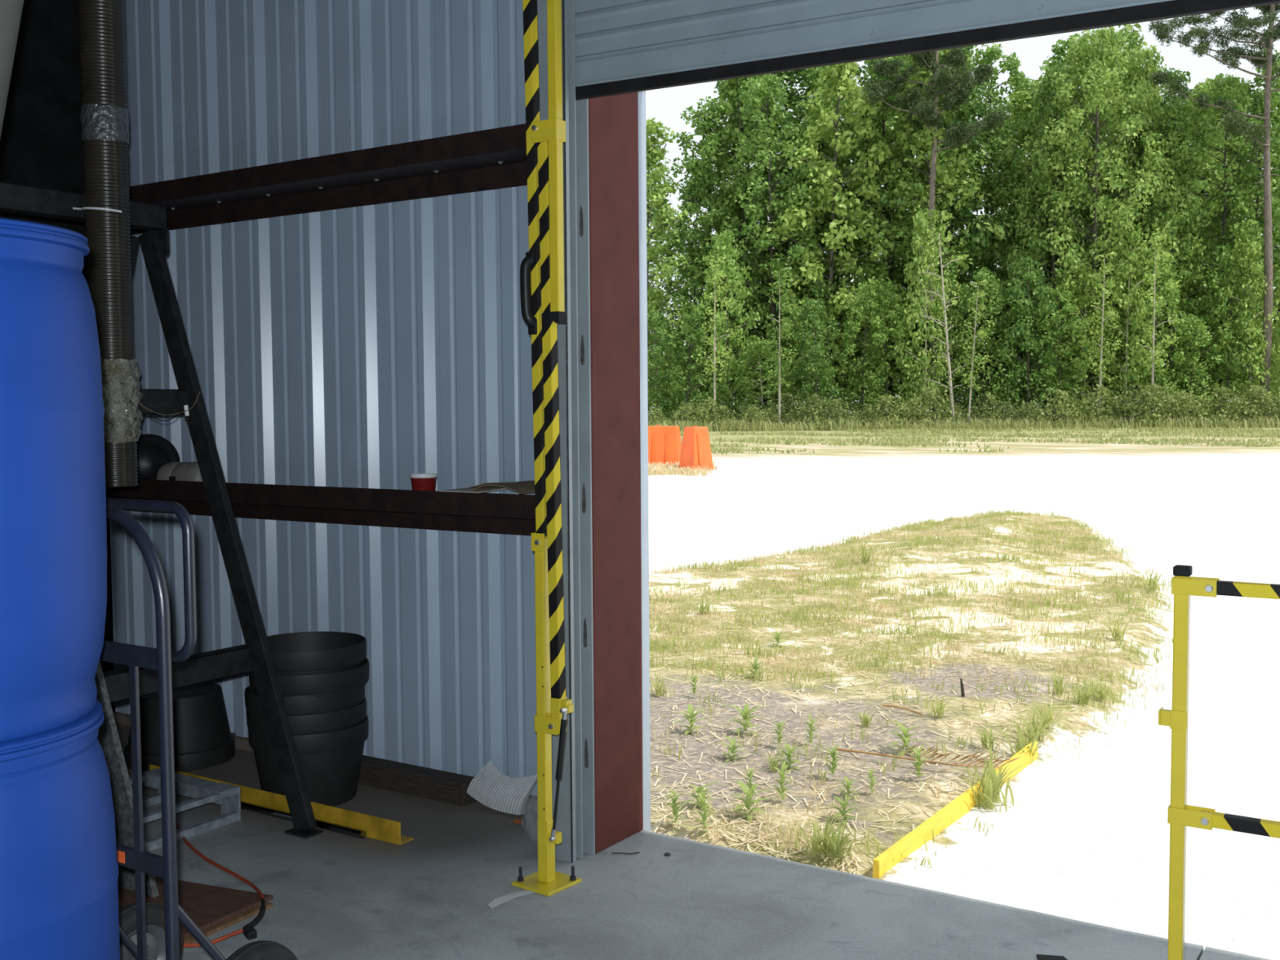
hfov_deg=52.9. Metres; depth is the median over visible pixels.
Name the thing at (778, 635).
rosette
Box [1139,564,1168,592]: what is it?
grass tuft
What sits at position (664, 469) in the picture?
grass
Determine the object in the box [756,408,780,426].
shrub
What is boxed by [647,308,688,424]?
tree
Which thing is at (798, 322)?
tree
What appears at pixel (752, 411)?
shrub
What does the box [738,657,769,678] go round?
rosette
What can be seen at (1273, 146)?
broadleaf tree
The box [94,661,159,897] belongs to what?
leaning board
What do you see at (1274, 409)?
shrub
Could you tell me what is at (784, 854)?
litter
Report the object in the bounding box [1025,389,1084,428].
shrub
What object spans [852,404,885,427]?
shrub
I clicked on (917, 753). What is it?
plant
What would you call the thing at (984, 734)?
grass tuft
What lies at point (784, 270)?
sapling
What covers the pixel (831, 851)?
grass tuft
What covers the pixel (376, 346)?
wall
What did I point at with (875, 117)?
broadleaf tree
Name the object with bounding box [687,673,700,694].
plant
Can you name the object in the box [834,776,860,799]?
rosette
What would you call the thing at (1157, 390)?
shrub
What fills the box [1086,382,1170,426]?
shrub
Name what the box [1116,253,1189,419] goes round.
tree
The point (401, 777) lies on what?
timber beam
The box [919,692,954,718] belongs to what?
grass tuft
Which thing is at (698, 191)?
broadleaf tree
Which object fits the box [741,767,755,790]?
plant
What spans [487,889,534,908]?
smear
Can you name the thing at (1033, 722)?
grass tuft
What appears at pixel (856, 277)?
broadleaf tree
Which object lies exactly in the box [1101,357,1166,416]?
tree
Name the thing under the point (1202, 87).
broadleaf tree
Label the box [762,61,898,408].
broadleaf tree
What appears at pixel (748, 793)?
rosette
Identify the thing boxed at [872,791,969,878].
plank
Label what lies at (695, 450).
barrier
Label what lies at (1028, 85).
broadleaf tree
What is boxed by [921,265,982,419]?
tree
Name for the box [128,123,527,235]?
beam
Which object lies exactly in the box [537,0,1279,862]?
door
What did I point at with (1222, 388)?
shrub
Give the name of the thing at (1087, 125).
broadleaf tree
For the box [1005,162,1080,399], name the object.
broadleaf tree
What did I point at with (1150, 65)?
broadleaf tree
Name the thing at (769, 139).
broadleaf tree
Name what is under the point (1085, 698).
grass tuft
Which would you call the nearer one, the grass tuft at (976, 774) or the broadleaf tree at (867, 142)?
the grass tuft at (976, 774)
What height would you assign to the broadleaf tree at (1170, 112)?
21.966 m
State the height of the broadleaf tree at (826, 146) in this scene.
24.616 m
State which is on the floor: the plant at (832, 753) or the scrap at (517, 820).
the scrap at (517, 820)
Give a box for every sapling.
[690,253,736,424]
[761,266,800,425]
[911,219,981,422]
[957,278,996,423]
[1081,251,1128,422]
[1125,230,1181,411]
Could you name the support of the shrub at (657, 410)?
on the ground at (1086, 838)
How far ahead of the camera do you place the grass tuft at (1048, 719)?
5.93 m
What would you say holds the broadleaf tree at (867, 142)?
on the ground at (1086, 838)
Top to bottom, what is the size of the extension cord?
0.596 m
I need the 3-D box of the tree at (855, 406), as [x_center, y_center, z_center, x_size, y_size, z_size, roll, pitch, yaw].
[18.543,-7.749,101.987,6.746,6.843,7.337,-2,4,-32]
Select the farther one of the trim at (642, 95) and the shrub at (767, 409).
the shrub at (767, 409)
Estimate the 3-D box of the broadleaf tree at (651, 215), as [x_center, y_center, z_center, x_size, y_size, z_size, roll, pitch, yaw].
[0.323,-14.224,92.023,7.037,20.546,6.887,1,3,18]
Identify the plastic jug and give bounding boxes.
[155,462,202,481]
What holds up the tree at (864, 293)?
on the ground at (1086, 838)
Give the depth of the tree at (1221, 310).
72.70 m
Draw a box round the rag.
[439,480,534,493]
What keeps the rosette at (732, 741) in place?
on the ground at (1086, 838)
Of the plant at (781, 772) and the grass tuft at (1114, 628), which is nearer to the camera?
the plant at (781, 772)
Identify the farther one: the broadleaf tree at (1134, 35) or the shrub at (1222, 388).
the broadleaf tree at (1134, 35)
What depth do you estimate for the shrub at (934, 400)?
68.60 m
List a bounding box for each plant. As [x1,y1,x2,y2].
[664,789,687,822]
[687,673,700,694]
[691,791,715,829]
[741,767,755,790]
[771,718,787,745]
[772,760,792,799]
[803,713,819,742]
[821,745,841,774]
[864,769,879,792]
[885,720,926,756]
[906,745,930,778]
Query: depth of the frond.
5.22 m
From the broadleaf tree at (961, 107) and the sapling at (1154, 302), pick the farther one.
the broadleaf tree at (961, 107)
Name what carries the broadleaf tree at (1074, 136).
on the ground at (1086, 838)
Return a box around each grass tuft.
[649,675,671,697]
[688,591,715,614]
[762,751,792,772]
[786,809,849,857]
[789,807,854,862]
[823,817,860,861]
[848,705,879,726]
[852,539,874,564]
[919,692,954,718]
[960,742,1035,805]
[960,755,1025,811]
[962,751,1023,800]
[971,721,1010,751]
[986,717,1056,764]
[1013,715,1053,745]
[1014,700,1066,742]
[1020,693,1071,728]
[1044,670,1069,694]
[1066,677,1101,705]
[1085,675,1117,700]
[1099,617,1136,640]
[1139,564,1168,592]
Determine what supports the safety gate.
on the floor
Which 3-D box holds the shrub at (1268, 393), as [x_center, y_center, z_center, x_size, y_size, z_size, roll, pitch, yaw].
[33.525,-3.617,69.445,3.216,2.811,3.107,-2,3,-19]
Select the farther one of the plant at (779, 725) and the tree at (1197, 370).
the tree at (1197, 370)
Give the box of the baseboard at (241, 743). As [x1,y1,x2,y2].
[112,711,537,811]
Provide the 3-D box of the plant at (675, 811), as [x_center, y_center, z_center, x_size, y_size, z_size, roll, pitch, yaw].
[0.124,1.152,4.547,0.075,0.117,0.088,2,4,39]
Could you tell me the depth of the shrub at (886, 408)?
68.26 m
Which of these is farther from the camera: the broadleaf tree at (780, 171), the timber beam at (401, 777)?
the broadleaf tree at (780, 171)
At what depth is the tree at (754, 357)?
71.68 m
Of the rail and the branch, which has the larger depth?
the branch
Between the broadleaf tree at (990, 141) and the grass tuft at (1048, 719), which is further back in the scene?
the broadleaf tree at (990, 141)
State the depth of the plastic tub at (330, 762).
4.72 m
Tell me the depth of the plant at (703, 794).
4.48 m
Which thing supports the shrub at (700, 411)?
on the ground at (1086, 838)
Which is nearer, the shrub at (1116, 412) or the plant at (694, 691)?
the plant at (694, 691)
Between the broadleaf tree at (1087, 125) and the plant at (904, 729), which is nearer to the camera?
the plant at (904, 729)
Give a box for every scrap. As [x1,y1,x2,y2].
[513,818,523,823]
[1035,954,1067,959]
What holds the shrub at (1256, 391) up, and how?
on the ground at (1086, 838)
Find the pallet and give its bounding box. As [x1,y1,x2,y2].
[129,768,240,851]
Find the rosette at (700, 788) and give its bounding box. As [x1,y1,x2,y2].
[682,782,716,808]
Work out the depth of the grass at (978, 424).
67.28 m
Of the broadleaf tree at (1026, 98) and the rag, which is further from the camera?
the broadleaf tree at (1026, 98)
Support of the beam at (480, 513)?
attached to the wall at (376, 346)
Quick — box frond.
[836,742,1022,768]
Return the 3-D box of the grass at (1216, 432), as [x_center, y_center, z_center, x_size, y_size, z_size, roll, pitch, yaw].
[16.661,-1.876,53.832,34.341,0.370,28.739,0,3,0]
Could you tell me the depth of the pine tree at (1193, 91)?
86.40 m
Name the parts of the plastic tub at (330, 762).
plastic tub, plastic tub, plastic tub, plastic tub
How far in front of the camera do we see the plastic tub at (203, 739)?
5.28 m
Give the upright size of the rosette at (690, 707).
0.122 m
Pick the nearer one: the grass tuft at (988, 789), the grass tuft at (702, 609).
the grass tuft at (988, 789)
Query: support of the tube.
on the floor
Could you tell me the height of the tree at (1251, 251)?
11.011 m
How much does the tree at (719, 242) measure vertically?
11.990 m
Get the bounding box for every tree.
[645,117,701,420]
[646,148,688,395]
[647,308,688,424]
[648,96,770,421]
[648,333,669,421]
[648,344,722,421]
[656,310,726,422]
[660,157,735,415]
[672,76,785,419]
[674,371,732,419]
[683,74,818,419]
[689,228,766,422]
[712,73,836,413]
[712,372,761,418]
[715,73,827,420]
[726,334,798,422]
[732,67,846,413]
[741,391,795,417]
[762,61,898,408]
[764,66,875,399]
[767,297,838,419]
[768,90,857,408]
[768,391,819,422]
[777,66,904,417]
[786,297,847,421]
[819,92,924,422]
[821,54,959,408]
[822,352,863,419]
[824,54,975,417]
[836,275,892,420]
[837,60,920,373]
[840,278,918,419]
[848,394,908,416]
[853,48,1011,417]
[855,324,908,417]
[862,47,1012,419]
[882,49,995,379]
[884,44,1018,382]
[892,46,1004,399]
[892,204,952,420]
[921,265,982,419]
[922,338,986,417]
[937,43,1051,417]
[946,266,1021,420]
[951,106,1051,420]
[955,373,1004,415]
[962,80,1075,416]
[982,76,1050,404]
[984,349,1046,418]
[991,256,1068,420]
[993,61,1115,408]
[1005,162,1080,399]
[1007,26,1180,420]
[1010,32,1145,414]
[1010,59,1085,265]
[1020,285,1097,418]
[1036,136,1119,407]
[1044,262,1115,417]
[1048,22,1190,414]
[1078,44,1206,413]
[1085,64,1203,411]
[1092,228,1161,422]
[1097,102,1196,395]
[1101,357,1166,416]
[1115,95,1232,413]
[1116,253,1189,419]
[1145,111,1234,345]
[1147,3,1279,414]
[1154,66,1214,328]
[1155,313,1229,419]
[1161,78,1259,408]
[1164,83,1275,417]
[1173,73,1279,406]
[1181,73,1264,416]
[1185,257,1262,417]
[1191,80,1279,413]
[1194,88,1279,408]
[1217,235,1279,417]
[1225,65,1279,396]
[1227,48,1279,398]
[1253,363,1279,417]
[1259,146,1279,327]
[1268,292,1279,417]
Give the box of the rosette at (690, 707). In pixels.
[671,702,711,735]
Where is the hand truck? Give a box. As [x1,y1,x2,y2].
[99,497,297,959]
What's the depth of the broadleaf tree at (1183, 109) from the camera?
74.42 m
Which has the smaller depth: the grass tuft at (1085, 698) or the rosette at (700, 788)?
the rosette at (700, 788)
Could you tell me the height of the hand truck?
1.272 m
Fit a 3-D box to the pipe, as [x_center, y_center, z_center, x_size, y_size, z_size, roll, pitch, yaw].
[-1.634,-0.956,3.149,1.831,4.438,0.174,2,4,33]
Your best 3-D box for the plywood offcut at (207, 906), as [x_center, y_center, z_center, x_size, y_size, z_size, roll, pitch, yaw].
[-1.440,1.254,3.702,0.481,0.012,0.608,2,4,33]
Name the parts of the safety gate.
post, rail, rail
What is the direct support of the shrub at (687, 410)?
on the ground at (1086, 838)
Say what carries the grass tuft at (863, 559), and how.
on the ground at (1086, 838)
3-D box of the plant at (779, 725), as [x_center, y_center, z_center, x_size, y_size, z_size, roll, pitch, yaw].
[0.600,1.082,5.537,0.079,0.122,0.073,1,3,17]
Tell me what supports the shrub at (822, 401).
on the ground at (1086, 838)
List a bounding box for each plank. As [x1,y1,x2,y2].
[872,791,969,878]
[964,741,1037,809]
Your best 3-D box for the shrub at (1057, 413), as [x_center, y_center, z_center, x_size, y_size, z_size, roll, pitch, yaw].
[22.846,-3.273,69.800,1.902,1.721,1.969,-1,3,-12]
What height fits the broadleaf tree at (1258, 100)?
19.517 m
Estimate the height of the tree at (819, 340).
7.688 m
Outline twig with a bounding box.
[611,852,639,854]
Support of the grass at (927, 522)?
on the ground at (1086, 838)
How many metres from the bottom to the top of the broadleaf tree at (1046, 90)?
21.260 m
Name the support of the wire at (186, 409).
hanging from the rack
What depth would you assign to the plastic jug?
5.49 m
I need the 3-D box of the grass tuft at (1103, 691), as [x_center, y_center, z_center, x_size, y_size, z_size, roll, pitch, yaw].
[2.330,1.055,6.521,0.186,0.116,0.165,0,3,7]
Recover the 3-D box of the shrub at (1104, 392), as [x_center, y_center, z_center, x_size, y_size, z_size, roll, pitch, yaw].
[24.062,-3.668,68.813,3.160,2.939,3.096,1,4,27]
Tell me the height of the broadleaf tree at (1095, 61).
22.704 m
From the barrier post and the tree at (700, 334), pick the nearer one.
the barrier post
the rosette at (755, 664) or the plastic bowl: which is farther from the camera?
the rosette at (755, 664)
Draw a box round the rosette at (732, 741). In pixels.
[715,734,751,763]
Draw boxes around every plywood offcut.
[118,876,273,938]
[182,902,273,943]
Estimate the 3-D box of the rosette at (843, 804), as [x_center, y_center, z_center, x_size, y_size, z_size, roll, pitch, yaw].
[0.725,1.183,4.619,0.139,0.088,0.116,-3,4,-43]
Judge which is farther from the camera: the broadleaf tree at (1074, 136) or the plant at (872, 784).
the broadleaf tree at (1074, 136)
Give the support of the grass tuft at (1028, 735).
on the ground at (1086, 838)
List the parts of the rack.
leg, leg, foot plate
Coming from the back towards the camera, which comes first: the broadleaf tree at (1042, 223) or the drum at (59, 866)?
the broadleaf tree at (1042, 223)
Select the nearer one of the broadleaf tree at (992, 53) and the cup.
the cup
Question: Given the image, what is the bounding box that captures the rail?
[149,764,413,844]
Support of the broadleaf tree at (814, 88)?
on the ground at (1086, 838)
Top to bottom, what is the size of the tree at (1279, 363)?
4.879 m
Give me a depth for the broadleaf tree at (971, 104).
85.20 m
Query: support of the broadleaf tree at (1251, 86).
on the ground at (1086, 838)
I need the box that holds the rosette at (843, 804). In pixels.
[826,795,862,824]
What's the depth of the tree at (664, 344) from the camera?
84.67 m
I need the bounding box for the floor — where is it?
[115,723,1270,959]
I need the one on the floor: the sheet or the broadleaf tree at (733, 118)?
the sheet
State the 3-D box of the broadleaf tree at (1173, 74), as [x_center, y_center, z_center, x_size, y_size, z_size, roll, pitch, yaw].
[38.147,-16.942,93.091,7.611,25.334,7.294,-3,4,-37]
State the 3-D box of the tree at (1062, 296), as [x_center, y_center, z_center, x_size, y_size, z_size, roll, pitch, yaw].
[23.397,-6.769,71.718,4.462,8.055,3.927,0,3,9]
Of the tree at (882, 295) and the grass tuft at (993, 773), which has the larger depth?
the tree at (882, 295)
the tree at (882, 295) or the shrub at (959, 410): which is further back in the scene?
the tree at (882, 295)
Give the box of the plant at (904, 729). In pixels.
[885,720,926,756]
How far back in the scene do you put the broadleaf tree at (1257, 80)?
88.47 m
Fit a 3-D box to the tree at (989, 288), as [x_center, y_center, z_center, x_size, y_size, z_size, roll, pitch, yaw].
[19.514,-7.229,72.566,3.803,9.400,4.305,-3,4,-35]
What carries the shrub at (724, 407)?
on the ground at (1086, 838)
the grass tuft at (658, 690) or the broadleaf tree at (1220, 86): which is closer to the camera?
the grass tuft at (658, 690)
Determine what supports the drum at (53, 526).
on the drum at (59, 866)
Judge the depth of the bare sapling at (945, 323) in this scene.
68.98 m
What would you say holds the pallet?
on the floor
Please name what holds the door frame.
attached to the wall at (376, 346)
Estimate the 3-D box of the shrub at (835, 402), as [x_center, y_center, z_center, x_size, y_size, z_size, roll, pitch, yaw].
[11.059,-3.323,69.672,2.472,2.205,2.716,0,3,4]
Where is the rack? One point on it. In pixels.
(255, 656)
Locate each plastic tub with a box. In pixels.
[124,682,235,772]
[244,631,368,806]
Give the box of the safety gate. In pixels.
[1158,564,1279,959]
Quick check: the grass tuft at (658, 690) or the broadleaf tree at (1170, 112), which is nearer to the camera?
the grass tuft at (658, 690)
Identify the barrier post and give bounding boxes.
[511,0,582,896]
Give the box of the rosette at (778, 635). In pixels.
[764,631,790,646]
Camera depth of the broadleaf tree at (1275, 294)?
76.88 m
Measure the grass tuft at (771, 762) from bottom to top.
0.083 m
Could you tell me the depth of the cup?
4.76 m
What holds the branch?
on the ground at (1086, 838)
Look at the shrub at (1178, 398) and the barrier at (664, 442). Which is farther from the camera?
the shrub at (1178, 398)
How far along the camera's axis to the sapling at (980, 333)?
68.90 m
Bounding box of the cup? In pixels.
[408,473,437,490]
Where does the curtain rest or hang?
hanging from the door
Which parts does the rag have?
brown panel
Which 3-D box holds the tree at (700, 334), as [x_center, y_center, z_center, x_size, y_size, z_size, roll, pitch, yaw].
[2.690,-6.033,72.810,3.802,7.002,3.358,-3,4,-36]
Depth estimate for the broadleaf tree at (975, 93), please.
77.54 m
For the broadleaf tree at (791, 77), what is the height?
24.852 m
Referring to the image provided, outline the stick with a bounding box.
[960,678,964,696]
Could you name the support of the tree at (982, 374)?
on the ground at (1086, 838)
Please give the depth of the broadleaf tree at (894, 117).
83.49 m
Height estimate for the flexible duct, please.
3.396 m
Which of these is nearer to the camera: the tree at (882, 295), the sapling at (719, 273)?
the sapling at (719, 273)
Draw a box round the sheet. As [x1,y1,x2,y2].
[466,760,537,815]
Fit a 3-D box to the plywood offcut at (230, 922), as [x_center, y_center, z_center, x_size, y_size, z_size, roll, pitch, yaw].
[-1.433,1.268,3.674,0.481,0.012,0.608,2,4,33]
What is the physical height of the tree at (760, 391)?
6.944 m
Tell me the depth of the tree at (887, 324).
82.54 m
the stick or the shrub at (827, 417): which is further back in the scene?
the shrub at (827, 417)
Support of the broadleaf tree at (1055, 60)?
on the ground at (1086, 838)
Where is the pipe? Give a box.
[0,0,23,137]
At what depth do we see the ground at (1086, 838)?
7.25 m
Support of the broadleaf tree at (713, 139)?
on the ground at (1086, 838)
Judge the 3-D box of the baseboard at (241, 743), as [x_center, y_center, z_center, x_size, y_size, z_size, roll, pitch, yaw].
[-1.288,1.156,5.322,2.860,0.046,0.065,2,4,33]
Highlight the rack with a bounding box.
[0,181,323,838]
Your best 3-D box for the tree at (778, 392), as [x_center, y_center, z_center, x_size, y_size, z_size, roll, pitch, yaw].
[10.404,-5.814,85.956,4.180,4.740,4.732,-1,3,-13]
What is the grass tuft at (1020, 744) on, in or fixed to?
on the ground at (1086, 838)
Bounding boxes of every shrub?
[648,408,670,425]
[655,402,699,426]
[682,395,724,428]
[697,405,737,428]
[728,404,769,430]
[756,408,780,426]
[765,392,823,427]
[784,391,848,427]
[813,400,855,427]
[822,398,865,425]
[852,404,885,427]
[860,392,910,430]
[892,397,941,429]
[901,384,967,424]
[939,402,966,422]
[954,394,1006,426]
[979,400,1024,426]
[1004,400,1043,424]
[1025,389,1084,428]
[1045,404,1077,424]
[1058,383,1121,426]
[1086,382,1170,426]
[1100,405,1128,422]
[1112,382,1181,428]
[1147,391,1209,426]
[1160,390,1214,427]
[1187,384,1248,427]
[1209,385,1279,423]
[1227,389,1279,422]
[1264,400,1279,425]
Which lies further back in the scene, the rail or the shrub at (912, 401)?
the shrub at (912, 401)
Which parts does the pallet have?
rail, rail, cross plate, rail, rail, plate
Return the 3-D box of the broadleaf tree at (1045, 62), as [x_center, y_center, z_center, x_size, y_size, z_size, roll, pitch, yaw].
[29.978,-17.165,92.669,8.644,25.942,8.212,1,3,20]
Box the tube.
[240,800,366,838]
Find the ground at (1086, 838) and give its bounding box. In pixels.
[648,413,1279,959]
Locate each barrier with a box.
[648,425,681,465]
[679,426,713,471]
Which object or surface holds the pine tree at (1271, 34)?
on the ground at (1086, 838)
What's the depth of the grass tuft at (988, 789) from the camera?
4.89 m
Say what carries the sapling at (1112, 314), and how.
on the ground at (1086, 838)
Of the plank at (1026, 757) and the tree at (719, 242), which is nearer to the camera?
the plank at (1026, 757)
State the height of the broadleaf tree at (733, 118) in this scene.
23.178 m
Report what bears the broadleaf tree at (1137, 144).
on the ground at (1086, 838)
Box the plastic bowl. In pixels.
[126,434,180,490]
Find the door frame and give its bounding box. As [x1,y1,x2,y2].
[588,91,643,853]
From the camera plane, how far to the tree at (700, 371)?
86.82 m
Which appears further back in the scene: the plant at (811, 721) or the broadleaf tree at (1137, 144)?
the broadleaf tree at (1137, 144)
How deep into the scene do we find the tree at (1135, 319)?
71.12 m
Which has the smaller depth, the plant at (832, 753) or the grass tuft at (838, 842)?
the grass tuft at (838, 842)
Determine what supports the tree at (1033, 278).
on the ground at (1086, 838)
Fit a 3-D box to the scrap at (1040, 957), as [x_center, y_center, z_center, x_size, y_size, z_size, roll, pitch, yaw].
[1.095,1.269,3.389,0.087,0.006,0.078,0,3,6]
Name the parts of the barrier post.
handle, rail, post, plate, rail, post, rod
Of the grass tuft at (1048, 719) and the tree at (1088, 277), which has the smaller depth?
the grass tuft at (1048, 719)
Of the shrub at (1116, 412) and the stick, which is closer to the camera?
the stick
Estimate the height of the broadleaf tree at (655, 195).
18.908 m
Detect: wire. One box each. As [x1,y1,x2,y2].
[72,206,121,213]
[135,391,200,422]
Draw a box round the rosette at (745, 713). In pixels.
[726,703,762,735]
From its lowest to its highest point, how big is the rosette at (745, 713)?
0.133 m
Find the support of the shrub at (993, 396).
on the ground at (1086, 838)
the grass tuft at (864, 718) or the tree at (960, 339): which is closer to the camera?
the grass tuft at (864, 718)
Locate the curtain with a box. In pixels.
[574,0,1146,84]
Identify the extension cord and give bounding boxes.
[157,693,266,947]
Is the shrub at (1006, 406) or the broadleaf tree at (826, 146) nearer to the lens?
the shrub at (1006, 406)
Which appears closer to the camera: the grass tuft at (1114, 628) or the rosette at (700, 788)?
the rosette at (700, 788)
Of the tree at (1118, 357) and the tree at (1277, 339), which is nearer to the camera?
the tree at (1277, 339)
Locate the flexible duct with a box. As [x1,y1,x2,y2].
[77,0,142,487]
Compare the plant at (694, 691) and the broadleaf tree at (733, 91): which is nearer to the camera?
the plant at (694, 691)
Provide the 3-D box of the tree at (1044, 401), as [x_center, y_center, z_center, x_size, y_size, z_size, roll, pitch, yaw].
[25.105,-6.561,84.078,5.740,6.497,5.878,-2,4,-28]
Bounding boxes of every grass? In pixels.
[648,413,1279,431]
[648,457,722,476]
[648,508,1173,869]
[680,425,1279,454]
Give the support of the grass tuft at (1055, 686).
on the ground at (1086, 838)
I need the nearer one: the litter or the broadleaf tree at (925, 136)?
the litter
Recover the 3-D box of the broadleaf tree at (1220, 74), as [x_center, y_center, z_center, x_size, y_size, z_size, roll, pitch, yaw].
[38.769,-15.540,87.127,7.316,23.217,6.856,-2,4,-31]
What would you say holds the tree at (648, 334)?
on the ground at (1086, 838)
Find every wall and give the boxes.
[0,0,115,711]
[109,0,537,795]
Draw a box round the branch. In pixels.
[882,704,922,715]
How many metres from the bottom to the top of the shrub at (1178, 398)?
2.550 m
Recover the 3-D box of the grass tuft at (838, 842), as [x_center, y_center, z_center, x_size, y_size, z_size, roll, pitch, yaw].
[0.669,1.174,4.211,0.126,0.143,0.194,-1,3,-17]
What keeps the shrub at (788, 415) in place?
on the ground at (1086, 838)
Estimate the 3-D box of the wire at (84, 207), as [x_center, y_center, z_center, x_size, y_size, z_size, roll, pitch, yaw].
[-1.882,-0.927,4.399,0.223,0.032,0.065,1,3,19]
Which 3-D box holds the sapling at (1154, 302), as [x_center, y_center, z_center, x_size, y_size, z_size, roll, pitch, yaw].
[27.546,-8.101,69.133,2.592,10.574,2.710,-1,3,-17]
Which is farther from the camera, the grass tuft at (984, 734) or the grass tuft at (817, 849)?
the grass tuft at (984, 734)
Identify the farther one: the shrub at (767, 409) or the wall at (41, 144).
the shrub at (767, 409)
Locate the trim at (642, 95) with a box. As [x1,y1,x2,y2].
[638,90,650,831]
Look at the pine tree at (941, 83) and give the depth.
72.97 m
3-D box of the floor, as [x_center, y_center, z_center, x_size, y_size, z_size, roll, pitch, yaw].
[-0.859,1.761,-2.081,12.280,0.320,12.014,2,4,33]
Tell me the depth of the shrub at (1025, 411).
68.31 m
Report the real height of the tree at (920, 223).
12.852 m
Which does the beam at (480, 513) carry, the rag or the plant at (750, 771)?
the rag
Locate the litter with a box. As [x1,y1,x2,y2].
[648,538,1159,874]
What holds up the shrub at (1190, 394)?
on the ground at (1086, 838)
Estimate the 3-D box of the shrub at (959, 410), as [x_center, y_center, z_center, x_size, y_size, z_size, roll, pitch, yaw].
[16.866,-3.305,69.691,1.893,1.761,1.855,-2,4,-28]
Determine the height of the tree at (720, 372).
4.765 m
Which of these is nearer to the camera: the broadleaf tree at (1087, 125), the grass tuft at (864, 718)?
the grass tuft at (864, 718)
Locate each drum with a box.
[0,217,106,742]
[0,699,119,959]
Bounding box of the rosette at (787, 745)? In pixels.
[771,742,804,770]
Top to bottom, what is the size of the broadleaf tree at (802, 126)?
21.046 m
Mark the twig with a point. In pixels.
(611, 852)
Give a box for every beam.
[105,479,536,535]
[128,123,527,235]
[358,755,477,805]
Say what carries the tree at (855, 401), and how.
on the ground at (1086, 838)
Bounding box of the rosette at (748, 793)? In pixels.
[729,779,773,822]
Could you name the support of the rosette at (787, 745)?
on the ground at (1086, 838)

